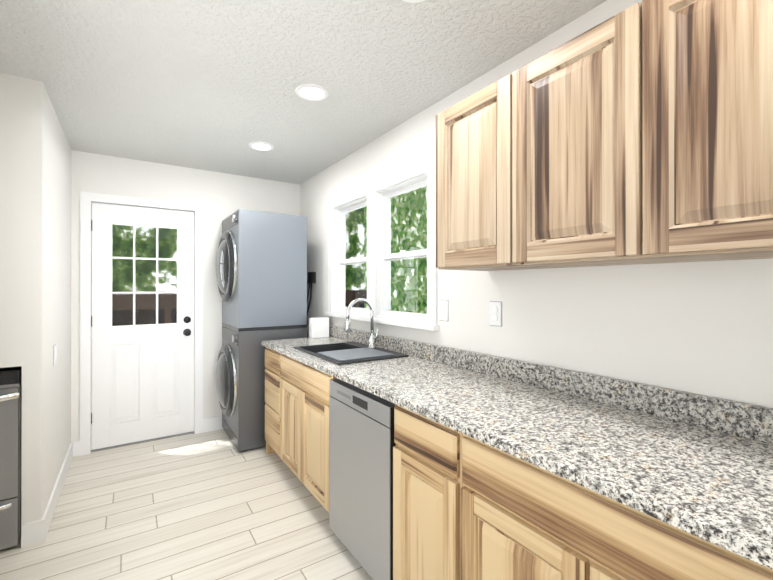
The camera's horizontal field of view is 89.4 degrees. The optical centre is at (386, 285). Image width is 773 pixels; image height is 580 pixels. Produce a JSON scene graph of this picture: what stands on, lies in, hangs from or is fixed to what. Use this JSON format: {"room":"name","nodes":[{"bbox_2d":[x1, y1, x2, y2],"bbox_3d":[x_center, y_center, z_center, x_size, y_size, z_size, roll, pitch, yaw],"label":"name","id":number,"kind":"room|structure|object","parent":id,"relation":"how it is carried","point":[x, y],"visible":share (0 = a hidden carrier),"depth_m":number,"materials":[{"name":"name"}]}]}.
{"room":"kitchen","nodes":[
{"label":"kitchen","id":0,"kind":"room"},
{"bbox_2d":[0,73,19,367],"bbox_3d":[-2.478,0.135,2.136,0.810,2.430,0.840,0,0,-33],"label":"wall","id":1,"kind":"structure","parent":0,"point":[9,84],"depth_m":2.00,"materials":[{"name":"white paint"}]},
{"bbox_2d":[20,77,70,524],"bbox_3d":[-2.193,0.136,2.559,0.080,2.430,1.234,0,0,-33],"label":"wall","id":2,"kind":"structure","parent":0,"point":[35,238],"depth_m":2.09,"materials":[{"name":"white paint"}]},
{"bbox_2d":[34,441,74,544],"bbox_3d":[-2.157,1.292,2.574,0.030,0.118,1.247,0,0,-33],"label":"baseboard","id":3,"kind":"structure","parent":2,"relation":"attached to","point":[42,526],"depth_m":2.31,"materials":[{"name":"white wood"}]},
{"bbox_2d":[53,344,56,365],"bbox_3d":[-2.042,0.426,2.411,0.010,0.122,0.078,0,0,-33],"label":"light switch","id":4,"kind":"object","parent":2,"relation":"attached to","point":[54,354],"visible":1,"depth_m":2.39,"materials":[{"name":"white plastic"}]},
{"bbox_2d":[71,150,299,441],"bbox_3d":[-1.774,0.138,3.646,1.975,2.430,0.120,0,0,-33],"label":"wall","id":5,"kind":"structure","parent":0,"point":[220,197],"depth_m":3.60,"materials":[{"name":"white paint"}]},
{"bbox_2d":[80,191,202,455],"bbox_3d":[-2.106,0.300,3.418,0.897,2.107,0.136,0,0,-33],"label":"door frame","id":6,"kind":"structure","parent":5,"relation":"attached to","point":[86,198],"depth_m":3.21,"materials":[{"name":"white wood"}]},
{"bbox_2d":[91,202,193,449],"bbox_3d":[-2.086,0.328,3.376,0.767,2.021,0.115,0,0,-33],"label":"entry door","id":7,"kind":"structure","parent":5,"relation":"in","point":[142,382],"depth_m":3.37,"materials":[{"name":"white wood"}]},
{"bbox_2d":[203,416,222,431],"bbox_3d":[-1.306,1.295,3.873,0.941,0.118,0.013,0,0,-33],"label":"baseboard","id":8,"kind":"structure","parent":5,"relation":"attached to","point":[210,424],"depth_m":3.65,"materials":[{"name":"white wood"}]},
{"bbox_2d":[0,429,372,579],"bbox_3d":[-0.563,1.378,1.044,3.050,0.060,5.794,0,0,-33],"label":"floor","id":9,"kind":"structure","parent":0,"point":[213,505],"depth_m":2.23,"materials":[{"name":"beige wood"}]},
{"bbox_2d":[0,366,21,549],"bbox_3d":[-2.361,0.891,2.041,0.762,0.918,0.804,0,0,-33],"label":"range","id":10,"kind":"object","parent":9,"relation":"on","point":[10,447],"visible":0.44,"depth_m":1.99,"materials":[{"name":"silver metal"}]},
{"bbox_2d":[215,325,306,451],"bbox_3d":[-1.172,0.861,3.540,0.683,0.984,0.668,0,0,-33],"label":"washer","id":11,"kind":"object","parent":9,"relation":"on","point":[240,378],"visible":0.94,"depth_m":3.21,"materials":[{"name":"grey metal"}]},
{"bbox_2d":[215,209,306,331],"bbox_3d":[-1.171,-0.124,3.543,0.685,0.984,0.672,0,0,-33],"label":"dryer","id":12,"kind":"object","parent":11,"relation":"on","point":[261,267],"visible":1,"depth_m":3.27,"materials":[{"name":"grey metal"}]},
{"bbox_2d":[265,347,320,503],"bbox_3d":[-0.392,0.912,2.784,0.608,0.878,1.241,0,0,-33],"label":"base cabinet","id":13,"kind":"object","parent":9,"relation":"on","point":[292,387],"depth_m":2.54,"materials":[{"name":"brown wood"}]},
{"bbox_2d":[261,317,772,569],"bbox_3d":[0.297,0.370,1.726,0.624,0.202,3.785,0,0,-33],"label":"countertop","id":14,"kind":"structure","parent":13,"relation":"on","point":[698,465],"depth_m":1.18,"materials":[{"name":"stone"}]},
{"bbox_2d":[293,341,408,364],"bbox_3d":[-0.261,0.533,2.601,0.485,0.229,0.720,0,0,-33],"label":"sink","id":15,"kind":"object","parent":14,"relation":"in","point":[341,353],"visible":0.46,"depth_m":2.46,"materials":[{"name":"grey"}]},
{"bbox_2d":[345,298,378,347],"bbox_3d":[-0.164,0.255,2.644,0.236,0.347,0.092,0,0,-33],"label":"faucet","id":16,"kind":"object","parent":14,"relation":"on","point":[372,340],"visible":1,"depth_m":2.67,"materials":[{"name":"silver metal"}]},
{"bbox_2d":[321,371,337,512],"bbox_3d":[0.111,0.911,2.019,0.608,0.878,0.731,0,0,-33],"label":"base cabinet","id":17,"kind":"object","parent":9,"relation":"on","point":[325,378],"depth_m":2.14,"materials":[{"name":"brown wood"}]},
{"bbox_2d":[329,379,394,579],"bbox_3d":[0.106,0.915,2.014,0.603,0.869,0.581,0,0,-33],"label":"dishwasher","id":18,"kind":"object","parent":9,"relation":"on","point":[361,435],"visible":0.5,"depth_m":1.79,"materials":[{"name":"grey metal"}]},
{"bbox_2d":[393,404,436,579],"bbox_3d":[0.400,0.910,1.580,0.608,0.878,0.459,0,0,-33],"label":"base cabinet","id":19,"kind":"object","parent":9,"relation":"on","point":[415,435],"depth_m":1.48,"materials":[{"name":"brown wood"}]},
{"bbox_2d":[437,422,772,579],"bbox_3d":[0.726,0.909,1.086,0.608,0.878,1.004,0,0,-33],"label":"base cabinet","id":20,"kind":"object","parent":9,"relation":"on","point":[465,507],"depth_m":1.02,"materials":[{"name":"brown wood"}]},
{"bbox_2d":[0,0,606,183],"bbox_3d":[-0.563,-1.112,1.049,3.050,0.060,5.794,0,0,-33],"label":"ceiling","id":21,"kind":"structure","parent":0,"point":[209,85],"depth_m":1.92,"materials":[{"name":"white paint"}]},
{"bbox_2d":[249,142,273,150],"bbox_3d":[-0.965,-1.075,3.015,0.184,0.007,0.184,0,0,-33],"label":"recessed light","id":22,"kind":"object","parent":21,"relation":"in","point":[261,146],"visible":1,"depth_m":3.01,"materials":[{"name":"white plastic"}]},
{"bbox_2d":[295,84,328,100],"bbox_3d":[-0.415,-1.076,2.180,0.184,0.007,0.184,0,0,-33],"label":"recessed light","id":23,"kind":"object","parent":21,"relation":"in","point":[312,92],"visible":1,"depth_m":2.17,"materials":[{"name":"white plastic"}]},
{"bbox_2d":[402,0,424,2],"bbox_3d":[0.102,-1.078,1.394,0.184,0.007,0.184,0,0,-33],"label":"recessed light","id":24,"kind":"object","parent":21,"relation":"in","point":[412,1],"visible":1,"depth_m":1.47,"materials":[{"name":"white plastic"}]},
{"bbox_2d":[300,0,772,407],"bbox_3d":[0.661,0.134,1.852,0.120,2.430,5.794,0,0,-33],"label":"wall","id":25,"kind":"structure","parent":0,"point":[704,328],"depth_m":1.54,"materials":[{"name":"white paint"}]},
{"bbox_2d":[307,272,315,314],"bbox_3d":[-0.770,0.125,3.827,0.098,0.523,0.166,0,0,-33],"label":"outlet box","id":26,"kind":"object","parent":25,"relation":"attached to","point":[311,277],"visible":0.75,"depth_m":3.79,"materials":[{"name":"black plastic"}]},
{"bbox_2d":[333,196,366,315],"bbox_3d":[-0.255,-0.233,3.244,0.118,0.920,0.625,0,0,-33],"label":"window","id":27,"kind":"structure","parent":25,"relation":"in","point":[340,261],"depth_m":3.46,"materials":[{"name":"white wood"}]},
{"bbox_2d":[324,158,438,330],"bbox_3d":[-0.078,-0.244,2.933,0.164,1.012,1.518,0,0,-33],"label":"window","id":28,"kind":"structure","parent":25,"relation":"in","point":[385,257],"depth_m":2.81,"materials":[{"name":"white"}]},
{"bbox_2d":[439,300,448,320],"bbox_3d":[0.326,0.140,2.242,0.010,0.122,0.078,0,0,-33],"label":"light switch","id":29,"kind":"object","parent":25,"relation":"attached to","point":[443,310],"visible":1,"depth_m":2.23,"materials":[{"name":"white plastic"}]},
{"bbox_2d":[436,84,495,270],"bbox_3d":[0.500,-0.431,1.673,0.344,0.710,0.494,0,0,-33],"label":"upper cabinet","id":30,"kind":"object","parent":25,"relation":"attached to","point":[464,129],"depth_m":1.63,"materials":[{"name":"brown wood"}]},
{"bbox_2d":[490,301,501,326],"bbox_3d":[0.536,0.137,1.924,0.009,0.122,0.078,0,0,-33],"label":"electrical outlet","id":31,"kind":"object","parent":25,"relation":"attached to","point":[495,313],"visible":1,"depth_m":1.92,"materials":[{"name":"white plastic"}]},
{"bbox_2d":[492,19,634,270],"bbox_3d":[0.718,-0.432,1.342,0.344,0.710,0.567,0,0,-33],"label":"upper cabinet","id":32,"kind":"object","parent":25,"relation":"attached to","point":[550,115],"depth_m":1.29,"materials":[{"name":"brown wood"}]},
{"bbox_2d":[608,0,772,263],"bbox_3d":[0.955,-0.433,0.980,0.344,0.710,0.566,0,0,-33],"label":"upper cabinet","id":33,"kind":"object","parent":25,"relation":"attached to","point":[639,133],"depth_m":0.98,"materials":[{"name":"brown wood"}]},
{"label":"outside","id":34,"kind":"structure","parent":0,"visible":0},
{"bbox_2d":[112,186,426,313],"bbox_3d":[-3.446,-3.497,3.734,22.500,10.300,26.000,0,0,-33],"label":"trees","id":35,"kind":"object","parent":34,"point":[122,275],"depth_m":16.80,"materials":[{"name":"green plant"}]},
{"bbox_3d":[-4.141,1.579,15.237,70.000,0.200,70.000,0,0,-33],"label":"ground","id":36,"kind":"structure","parent":34,"visible":0},
{"bbox_2d":[112,290,366,325],"bbox_3d":[-5.206,0.799,8.672,11.000,1.370,0.400,0,0,-33],"label":"fence","id":37,"kind":"object","parent":36,"relation":"on","point":[141,317],"depth_m":8.64,"materials":[{"name":"brown wood"}]}
]}

